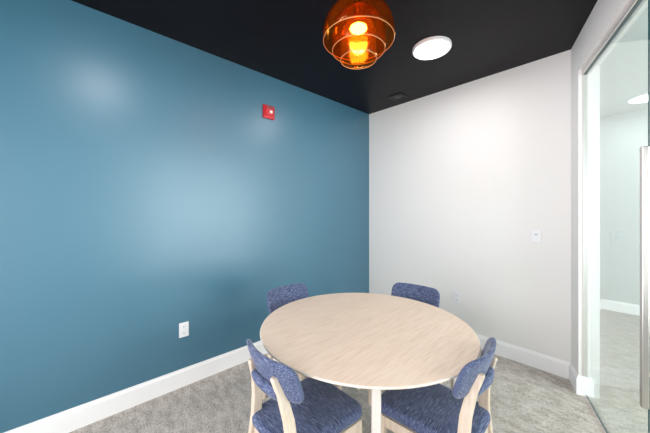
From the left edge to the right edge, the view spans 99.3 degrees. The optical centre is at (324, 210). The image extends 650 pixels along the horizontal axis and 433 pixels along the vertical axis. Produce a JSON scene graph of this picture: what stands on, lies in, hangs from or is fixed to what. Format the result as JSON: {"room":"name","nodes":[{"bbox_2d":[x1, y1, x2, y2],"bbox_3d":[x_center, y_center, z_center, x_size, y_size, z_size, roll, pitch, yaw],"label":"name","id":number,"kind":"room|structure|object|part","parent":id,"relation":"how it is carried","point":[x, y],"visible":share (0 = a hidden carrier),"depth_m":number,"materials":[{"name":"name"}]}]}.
{"room":"office","nodes":[
{"label":"office","id":0,"kind":"room"},
{"bbox_2d":[0,0,368,432],"bbox_3d":[-0.892,0.028,2.523,4.240,2.745,0.120,0,0,-43],"label":"wall","id":1,"kind":"structure","parent":0,"point":[147,189],"depth_m":2.03,"materials":[{"name":"blue paint"}]},
{"bbox_2d":[4,340,267,432],"bbox_3d":[-0.846,1.330,2.473,4.000,0.140,0.016,0,0,-43],"label":"baseboard","id":2,"kind":"structure","parent":1,"relation":"attached to","point":[77,417],"depth_m":1.97,"materials":[{"name":"white paint"}]},
{"bbox_2d":[179,321,188,337],"bbox_3d":[-1.130,0.951,2.212,0.072,0.116,0.010,0,0,-43],"label":"wall outlet","id":3,"kind":"object","parent":1,"relation":"attached to","point":[183,327],"visible":1,"depth_m":2.21,"materials":[{"name":"white plastic"}]},
{"bbox_2d":[263,104,274,119],"bbox_3d":[-0.550,-0.979,2.727,0.126,0.130,0.046,0,0,-43],"label":"fire alarm","id":4,"kind":"object","parent":1,"relation":"attached to","point":[268,111],"visible":1,"depth_m":2.71,"materials":[{"name":"red plastic"}]},
{"bbox_2d":[69,309,647,432],"bbox_3d":[1.485,1.450,1.066,7.900,0.100,5.550,0,0,-43],"label":"floor","id":5,"kind":"structure","parent":0,"point":[524,398],"depth_m":2.02,"materials":[{"name":"grey carpet"}]},
{"bbox_2d":[262,283,341,398],"bbox_3d":[-0.163,0.998,2.025,0.402,0.804,0.492,0,0,-43],"label":"dining chair","id":6,"kind":"object","parent":5,"relation":"on","point":[278,297],"visible":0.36,"depth_m":2.14,"materials":[{"name":"blue fabric"}]},
{"bbox_3d":[-0.400,1.031,2.074,0.122,0.738,0.094,0,0,-43],"label":"leg","id":7,"kind":"part","parent":6,"relation":"part of","materials":[{"name":"brown wood"}]},
{"bbox_3d":[-0.295,0.682,2.167,0.386,0.171,0.103,0,0,-43],"label":"backrest","id":8,"kind":"part","parent":6,"relation":"part of","materials":[{"name":"blue fabric"}]},
{"bbox_3d":[-0.152,1.200,1.768,0.046,0.401,0.052,0,0,-43],"label":"leg","id":9,"kind":"part","parent":6,"relation":"part of","materials":[{"name":"brown wood"}]},
{"bbox_2d":[246,339,361,432],"bbox_3d":[-0.100,0.998,1.317,0.492,0.804,0.402,0,0,-43],"label":"dining chair","id":10,"kind":"object","parent":5,"relation":"on","point":[308,405],"visible":1,"depth_m":1.24,"materials":[{"name":"blue fabric"}]},
{"bbox_3d":[-0.340,1.031,1.286,0.094,0.738,0.122,0,0,-43],"label":"leg","id":11,"kind":"part","parent":10,"relation":"part of","materials":[{"name":"brown wood"}]},
{"bbox_3d":[-0.243,0.682,1.185,0.103,0.171,0.386,0,0,-43],"label":"backrest","id":12,"kind":"part","parent":10,"relation":"part of","materials":[{"name":"blue fabric"}]},
{"bbox_3d":[-0.149,1.031,1.080,0.094,0.738,0.122,0,0,-43],"label":"leg","id":13,"kind":"part","parent":10,"relation":"part of","materials":[{"name":"brown wood"}]},
{"bbox_3d":[-0.086,0.965,1.330,0.455,0.070,0.386,0,0,-43],"label":"seat","id":14,"kind":"part","parent":10,"relation":"part of","materials":[{"name":"blue fabric"}]},
{"bbox_3d":[-0.086,1.020,1.330,0.430,0.048,0.371,0,0,-43],"label":"seat frame","id":15,"kind":"part","parent":10,"relation":"part of","materials":[{"name":"brown wood"}]},
{"bbox_3d":[0.156,1.200,1.327,0.052,0.401,0.046,0,0,-43],"label":"leg","id":16,"kind":"part","parent":10,"relation":"part of","materials":[{"name":"brown wood"}]},
{"bbox_2d":[260,293,480,432],"bbox_3d":[0.235,1.034,1.651,1.216,0.733,1.216,0,0,-43],"label":"round table","id":17,"kind":"object","parent":5,"relation":"on","point":[375,342],"visible":0.9,"depth_m":1.41,"materials":[{"name":"brown wood"}]},
{"bbox_3d":[0.208,1.043,1.122,0.038,0.714,0.038,0,0,3],"label":"leg","id":18,"kind":"part","parent":17,"relation":"part of","materials":[{"name":"white metal"}]},
{"bbox_3d":[0.764,1.043,1.625,0.038,0.714,0.038,0,0,3],"label":"leg","id":19,"kind":"part","parent":17,"relation":"part of","materials":[{"name":"white metal"}]},
{"bbox_2d":[368,282,441,405],"bbox_3d":[0.597,0.998,2.049,0.402,0.804,0.492,0,0,39],"label":"dining chair","id":20,"kind":"object","parent":5,"relation":"on","point":[424,294],"visible":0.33,"depth_m":2.19,"materials":[{"name":"blue fabric"}]},
{"bbox_3d":[0.345,1.200,2.003,0.046,0.401,0.052,0,0,39],"label":"leg","id":21,"kind":"part","parent":20,"relation":"part of","materials":[{"name":"brown wood"}]},
{"bbox_3d":[0.720,0.682,2.200,0.386,0.171,0.103,0,0,39],"label":"backrest","id":22,"kind":"part","parent":20,"relation":"part of","materials":[{"name":"blue fabric"}]},
{"bbox_2d":[381,337,496,432],"bbox_3d":[0.541,0.998,1.347,0.402,0.804,0.492,0,0,-45],"label":"dining chair","id":23,"kind":"object","parent":5,"relation":"on","point":[436,408],"visible":0.98,"depth_m":1.26,"materials":[{"name":"blue fabric"}]},
{"bbox_3d":[0.285,1.200,1.367,0.046,0.401,0.052,0,0,-45],"label":"leg","id":24,"kind":"part","parent":23,"relation":"part of","materials":[{"name":"brown wood"}]},
{"bbox_3d":[0.527,1.020,1.360,0.371,0.048,0.430,0,0,-45],"label":"seat frame","id":25,"kind":"part","parent":23,"relation":"part of","materials":[{"name":"brown wood"}]},
{"bbox_3d":[0.527,0.965,1.360,0.386,0.070,0.455,0,0,-45],"label":"seat","id":26,"kind":"part","parent":23,"relation":"part of","materials":[{"name":"blue fabric"}]},
{"bbox_3d":[0.581,1.031,1.108,0.122,0.738,0.094,0,0,-45],"label":"leg","id":27,"kind":"part","parent":23,"relation":"part of","materials":[{"name":"brown wood"}]},
{"bbox_3d":[0.678,0.682,1.209,0.386,0.171,0.103,0,0,-45],"label":"backrest","id":28,"kind":"part","parent":23,"relation":"part of","materials":[{"name":"blue fabric"}]},
{"bbox_3d":[0.779,1.031,1.306,0.122,0.738,0.094,0,0,-45],"label":"leg","id":29,"kind":"part","parent":23,"relation":"part of","materials":[{"name":"brown wood"}]},
{"bbox_2d":[71,0,647,116],"bbox_3d":[1.483,-1.395,1.098,7.780,0.100,5.440,0,0,-43],"label":"ceiling","id":30,"kind":"structure","parent":0,"point":[282,40],"depth_m":2.16,"materials":[{"name":"black paint"}]},
{"bbox_2d":[323,0,394,68],"bbox_3d":[0.200,-1.124,1.652,0.428,0.443,0.428,0,0,-22],"label":"pendant lamp","id":31,"kind":"object","parent":30,"relation":"hanging from","point":[358,27],"visible":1,"depth_m":1.63,"materials":[{"name":"orange glass"}]},
{"bbox_2d":[354,0,361,22],"bbox_3d":[0.200,-1.185,1.652,0.048,0.150,0.048,0,0,-43],"label":"socket","id":32,"kind":"object","parent":31,"relation":"attached to","point":[358,6],"depth_m":1.63,"materials":[{"name":"orange metal"}]},
{"bbox_3d":[0.200,-1.092,1.652,0.100,0.036,0.100,0,0,-43],"label":"bulb","id":33,"kind":"part","parent":31,"relation":"part of","materials":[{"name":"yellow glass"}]},
{"bbox_3d":[0.200,-1.129,1.652,0.428,0.222,0.428,0,0,-43],"label":"lamp shade","id":34,"kind":"part","parent":31,"relation":"part of","materials":[{"name":"orange glass"}]},
{"bbox_3d":[0.200,-1.080,1.652,0.318,0.241,0.318,0,0,-43],"label":"lamp shade","id":35,"kind":"part","parent":31,"relation":"part of","materials":[{"name":"orange glass"}]},
{"bbox_3d":[0.200,-1.024,1.652,0.214,0.242,0.214,0,0,-43],"label":"lamp shade","id":36,"kind":"part","parent":31,"relation":"part of","materials":[{"name":"orange glass"}]},
{"bbox_2d":[388,93,407,101],"bbox_3d":[0.860,-1.341,3.255,0.170,0.008,0.170,0,0,-43],"label":"ceiling vent","id":37,"kind":"object","parent":30,"relation":"in","point":[399,96],"visible":1,"depth_m":3.25,"materials":[{"name":"black metal"}]},
{"bbox_3d":[0.860,-1.342,3.255,0.092,0.006,0.092,0,0,-43],"label":"damper plate","id":38,"kind":"part","parent":37,"relation":"part of","materials":[{"name":"grey metal"}]},
{"bbox_2d":[412,36,451,59],"bbox_3d":[0.876,-1.329,2.268,0.302,0.029,0.302,0,0,-43],"label":"recessed light","id":39,"kind":"object","parent":30,"relation":"in","point":[433,47],"visible":1,"depth_m":2.23,"materials":[{"name":"white plastic"}]},
{"bbox_2d":[627,92,647,103],"bbox_3d":[3.776,-1.329,3.229,0.330,0.029,0.330,0,0,-43],"label":"recessed light","id":40,"kind":"object","parent":30,"relation":"in","point":[641,98],"visible":0.94,"depth_m":3.26,"materials":[{"name":"white plastic"}]},
{"bbox_2d":[629,95,647,102],"bbox_3d":[3.776,-1.319,3.229,0.301,0.008,0.301,0,0,-43],"label":"diffuser","id":41,"kind":"object","parent":40,"relation":"attached to","point":[637,98],"depth_m":3.26,"materials":[{"name":"white plastic"}]},
{"bbox_2d":[369,50,570,361],"bbox_3d":[1.397,0.028,3.086,0.120,2.745,2.170,0,0,-43],"label":"wall","id":42,"kind":"structure","parent":0,"point":[461,177],"depth_m":2.77,"materials":[{"name":"white paint"}]},
{"bbox_2d":[453,291,459,302],"bbox_3d":[1.417,0.928,2.970,0.010,0.116,0.072,0,0,-43],"label":"wall outlet","id":43,"kind":"object","parent":42,"relation":"attached to","point":[456,295],"visible":1,"depth_m":2.97,"materials":[{"name":"white plastic"}]},
{"bbox_2d":[476,334,570,378],"bbox_3d":[1.331,1.330,3.058,0.016,0.140,2.090,0,0,-43],"label":"baseboard","id":44,"kind":"structure","parent":42,"relation":"attached to","point":[550,364],"depth_m":2.48,"materials":[{"name":"white paint"}]},
{"bbox_2d":[531,229,540,242],"bbox_3d":[1.885,0.223,2.463,0.012,0.116,0.072,0,0,-43],"label":"light switch","id":45,"kind":"object","parent":42,"relation":"attached to","point":[535,234],"visible":1,"depth_m":2.46,"materials":[{"name":"white plastic"}]},
{"bbox_2d":[571,0,647,398],"bbox_3d":[1.046,0.028,0.429,0.120,2.745,4.239,0,0,30],"label":"door frame","id":46,"kind":"structure","parent":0,"point":[604,13],"depth_m":2.08,"materials":[{"name":"white paint"}]},
{"bbox_2d":[569,363,578,394],"bbox_3d":[1.982,1.330,2.199,0.016,0.140,0.213,0,0,30],"label":"baseboard","id":47,"kind":"structure","parent":46,"relation":"attached to","point":[573,376],"depth_m":2.18,"materials":[{"name":"white paint"}]},
{"bbox_2d":[583,74,588,377],"bbox_3d":[1.978,0.112,2.095,0.032,2.297,0.004,0,0,30],"label":"trim","id":48,"kind":"structure","parent":46,"relation":"attached to","point":[585,77],"depth_m":2.09,"materials":[{"name":"white paint"}]},
{"bbox_2d":[582,0,645,74],"bbox_3d":[1.098,-1.058,0.560,0.044,0.050,3.541,0,0,30],"label":"trim","id":49,"kind":"structure","parent":46,"relation":"attached to","point":[631,4],"depth_m":1.62,"materials":[{"name":"white paint"}]},
{"bbox_2d":[579,0,649,432],"bbox_3d":[1.732,0.184,1.700,0.046,2.432,0.933,0,0,30],"label":"window","id":50,"kind":"structure","parent":46,"relation":"in","point":[640,2],"depth_m":1.29,"materials":[{"name":"clear glass"}]},
{"bbox_2d":[640,146,649,409],"bbox_3d":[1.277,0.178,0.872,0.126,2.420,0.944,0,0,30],"label":"door handle","id":51,"kind":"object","parent":46,"relation":"in","point":[644,151],"depth_m":1.22,"materials":[{"name":"silver metal"}]},
{"bbox_2d":[600,109,647,304],"bbox_3d":[5.027,0.028,2.911,0.120,2.745,3.030,0,0,-43],"label":"wall","id":52,"kind":"structure","parent":0,"point":[622,136],"depth_m":3.83,"materials":[{"name":"grey paint"}]},
{"bbox_2d":[601,299,639,315],"bbox_3d":[4.983,1.330,2.858,0.016,0.140,3.014,0,0,-43],"label":"baseboard","id":53,"kind":"structure","parent":52,"relation":"attached to","point":[628,308],"depth_m":3.81,"materials":[{"name":"white paint"}]}
]}

